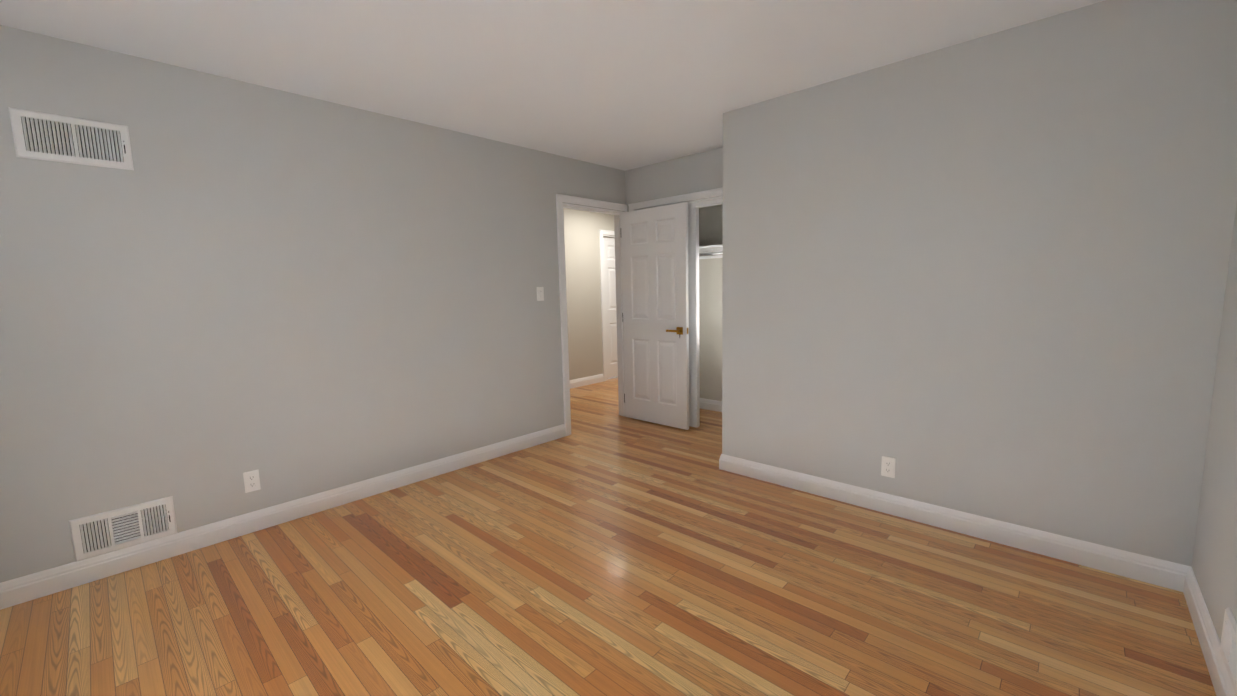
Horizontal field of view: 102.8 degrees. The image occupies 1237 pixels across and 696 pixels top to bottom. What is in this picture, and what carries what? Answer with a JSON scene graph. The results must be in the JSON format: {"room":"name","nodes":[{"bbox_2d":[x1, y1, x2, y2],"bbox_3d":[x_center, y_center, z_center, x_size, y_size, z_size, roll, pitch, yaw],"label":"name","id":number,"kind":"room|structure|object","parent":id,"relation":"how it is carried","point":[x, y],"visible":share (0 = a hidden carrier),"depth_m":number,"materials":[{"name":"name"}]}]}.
{"room":"bedroom","nodes":[
{"label":"bedroom","id":0,"kind":"room"},
{"bbox_2d":[0,25,625,582],"bbox_3d":[-1.425,-0.291,3.414,0.120,2.440,4.320,5,9,43],"label":"wall","id":1,"kind":"structure","parent":0,"point":[216,293],"depth_m":2.68,"materials":[{"name":"grey paint"}]},
{"bbox_2d":[8,107,133,169],"bbox_3d":[-2.410,-0.921,2.189,0.020,0.200,0.355,5,9,43],"label":"air vent","id":2,"kind":"object","parent":1,"relation":"in","point":[49,137],"visible":1,"depth_m":2.18,"materials":[{"name":"white metal"}]},
{"bbox_2d":[69,496,176,561],"bbox_3d":[-2.383,0.871,2.389,0.020,0.200,0.355,5,9,43],"label":"air vent","id":3,"kind":"object","parent":1,"relation":"in","point":[94,535],"visible":1,"depth_m":2.38,"materials":[{"name":"white metal"}]},
{"bbox_2d":[243,470,260,492],"bbox_3d":[-2.044,0.743,2.752,0.008,0.115,0.070,5,9,43],"label":"outlet","id":4,"kind":"object","parent":1,"relation":"attached to","point":[251,481],"visible":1,"depth_m":2.75,"materials":[{"name":"white plastic"}]},
{"bbox_2d":[0,424,565,609],"bbox_3d":[-1.600,0.906,3.241,0.016,0.112,3.285,5,9,43],"label":"baseboard","id":5,"kind":"structure","parent":1,"relation":"attached to","point":[16,591],"depth_m":2.70,"materials":[{"name":"white paint"}]},
{"bbox_2d":[537,287,543,300],"bbox_3d":[-0.652,-0.454,4.134,0.013,0.115,0.070,5,9,43],"label":"light switch","id":6,"kind":"object","parent":1,"relation":"attached to","point":[540,293],"visible":1,"depth_m":4.13,"materials":[{"name":"white plastic"}]},
{"bbox_2d":[556,194,626,435],"bbox_3d":[-0.243,-0.306,4.670,0.144,2.115,0.884,5,9,43],"label":"door frame","id":7,"kind":"structure","parent":1,"relation":"attached to","point":[560,199],"depth_m":4.44,"materials":[{"name":"white paint"}]},
{"bbox_2d":[621,202,688,429],"bbox_3d":[0.332,-0.282,4.651,0.774,2.020,0.143,5,9,43],"label":"entry door","id":8,"kind":"structure","parent":7,"relation":"attached to","point":[654,243],"depth_m":4.60,"materials":[{"name":"white paint"}]},
{"bbox_2d":[0,0,1104,170],"bbox_3d":[0.437,-1.630,3.626,5.545,0.080,7.440,5,9,43],"label":"ceiling","id":9,"kind":"structure","parent":0,"point":[624,85],"depth_m":2.34,"materials":[{"name":"white paint"}]},
{"bbox_2d":[563,208,614,379],"bbox_3d":[-1.518,-0.554,5.617,0.120,2.440,7.440,5,9,43],"label":"wall","id":10,"kind":"structure","parent":0,"point":[582,262],"depth_m":6.65,"materials":[{"name":"beige paint"}]},
{"bbox_2d":[569,374,603,388],"bbox_3d":[-2.055,0.698,5.058,0.016,0.112,5.400,5,9,43],"label":"baseboard","id":11,"kind":"structure","parent":10,"relation":"attached to","point":[584,381],"depth_m":6.77,"materials":[{"name":"white paint"}]},
{"bbox_2d":[599,230,614,380],"bbox_3d":[0.035,-0.625,7.268,0.144,2.115,0.925,5,9,43],"label":"door frame","id":12,"kind":"structure","parent":10,"relation":"attached to","point":[604,232],"depth_m":6.90,"materials":[{"name":"white paint"}]},
{"bbox_2d":[603,237,617,378],"bbox_3d":[0.029,-0.591,7.279,0.035,2.020,0.760,5,9,43],"label":"hall door","id":13,"kind":"structure","parent":10,"relation":"in","point":[610,304],"depth_m":7.10,"materials":[{"name":"white paint"}]},
{"bbox_2d":[0,377,1215,695],"bbox_3d":[0.495,0.862,3.926,5.545,0.060,7.440,5,9,43],"label":"floor","id":14,"kind":"structure","parent":0,"point":[604,549],"depth_m":2.06,"materials":[{"name":"brown wood"}]},
{"bbox_2d":[625,147,722,211],"bbox_3d":[0.680,-0.467,4.466,1.510,2.440,0.110,5,9,43],"label":"wall","id":15,"kind":"structure","parent":0,"point":[697,172],"depth_m":4.40,"materials":[{"name":"grey paint"}]},
{"bbox_2d":[628,187,722,210],"bbox_3d":[0.658,-0.297,4.419,1.453,2.114,0.024,5,9,43],"label":"trim","id":16,"kind":"structure","parent":15,"relation":"attached to","point":[680,198],"depth_m":4.39,"materials":[{"name":"white paint"}]},
{"bbox_2d":[688,207,698,427],"bbox_3d":[0.468,-0.287,4.677,0.663,2.018,0.030,5,9,43],"label":"sliding door","id":17,"kind":"structure","parent":15,"relation":"in","point":[693,302],"depth_m":4.46,"materials":[{"name":"white paint"}]},
{"bbox_2d":[665,196,722,207],"bbox_3d":[0.688,-0.273,4.486,1.280,2.050,0.110,5,9,43],"label":"door frame","id":18,"kind":"structure","parent":15,"relation":"attached to","point":[708,202],"depth_m":4.24,"materials":[{"name":"white paint"}]},
{"bbox_2d":[698,208,699,425],"bbox_3d":[0.493,-0.291,4.702,0.640,2.018,0.028,5,9,43],"label":"sliding closet door","id":19,"kind":"structure","parent":15,"relation":"in","point":[698,329],"depth_m":4.51,"materials":[{"name":"white paint"}]},
{"bbox_2d":[699,204,722,400],"bbox_3d":[1.218,-0.538,4.951,1.630,2.440,0.120,5,9,43],"label":"wall","id":20,"kind":"structure","parent":0,"point":[710,293],"depth_m":5.13,"materials":[{"name":"beige paint"}]},
{"bbox_2d":[700,398,721,411],"bbox_3d":[0.952,0.651,4.866,1.510,0.112,0.610,5,9,43],"label":"baseboard","id":21,"kind":"structure","parent":20,"relation":"attached to","point":[712,405],"depth_m":5.23,"materials":[{"name":"white paint"}]},
{"bbox_2d":[699,244,722,258],"bbox_3d":[1.001,-0.933,4.768,1.510,0.098,0.360,5,9,43],"label":"shelf","id":22,"kind":"object","parent":20,"relation":"attached to","point":[711,252],"visible":0.17,"depth_m":4.80,"materials":[{"name":"white paint"}]},
{"bbox_2d":[722,0,1236,566],"bbox_3d":[1.613,-0.271,2.658,2.335,2.440,0.120,5,9,43],"label":"wall","id":23,"kind":"structure","parent":0,"point":[984,276],"depth_m":2.35,"materials":[{"name":"grey paint"}]},
{"bbox_2d":[881,456,895,477],"bbox_3d":[1.524,0.672,2.788,0.070,0.115,0.008,5,9,43],"label":"outlet","id":24,"kind":"object","parent":23,"relation":"attached to","point":[888,466],"visible":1,"depth_m":2.79,"materials":[{"name":"white plastic"}]},
{"bbox_2d":[719,454,1179,589],"bbox_3d":[1.531,0.885,2.806,2.196,0.112,0.016,5,9,43],"label":"baseboard","id":25,"kind":"structure","parent":23,"relation":"attached to","point":[1056,546],"depth_m":2.51,"materials":[{"name":"white paint"}]},
{"bbox_2d":[1192,201,1236,642],"bbox_3d":[1.149,-0.007,0.551,0.120,2.440,3.620,5,9,43],"label":"wall","id":26,"kind":"structure","parent":0,"point":[1214,563],"depth_m":1.77,"materials":[{"name":"grey paint"}]},
{"bbox_2d":[1176,564,1235,695],"bbox_3d":[1.178,1.136,0.791,0.016,0.112,3.470,5,9,43],"label":"baseboard","id":27,"kind":"structure","parent":26,"relation":"attached to","point":[1205,630],"depth_m":1.72,"materials":[{"name":"white paint"}]},
{"bbox_2d":[1220,608,1236,695],"bbox_3d":[1.797,0.911,1.440,0.020,0.152,0.355,5,9,43],"label":"air vent","id":28,"kind":"object","parent":26,"relation":"in","point":[1228,647],"visible":1,"depth_m":1.49,"materials":[{"name":"white metal"}]}
]}

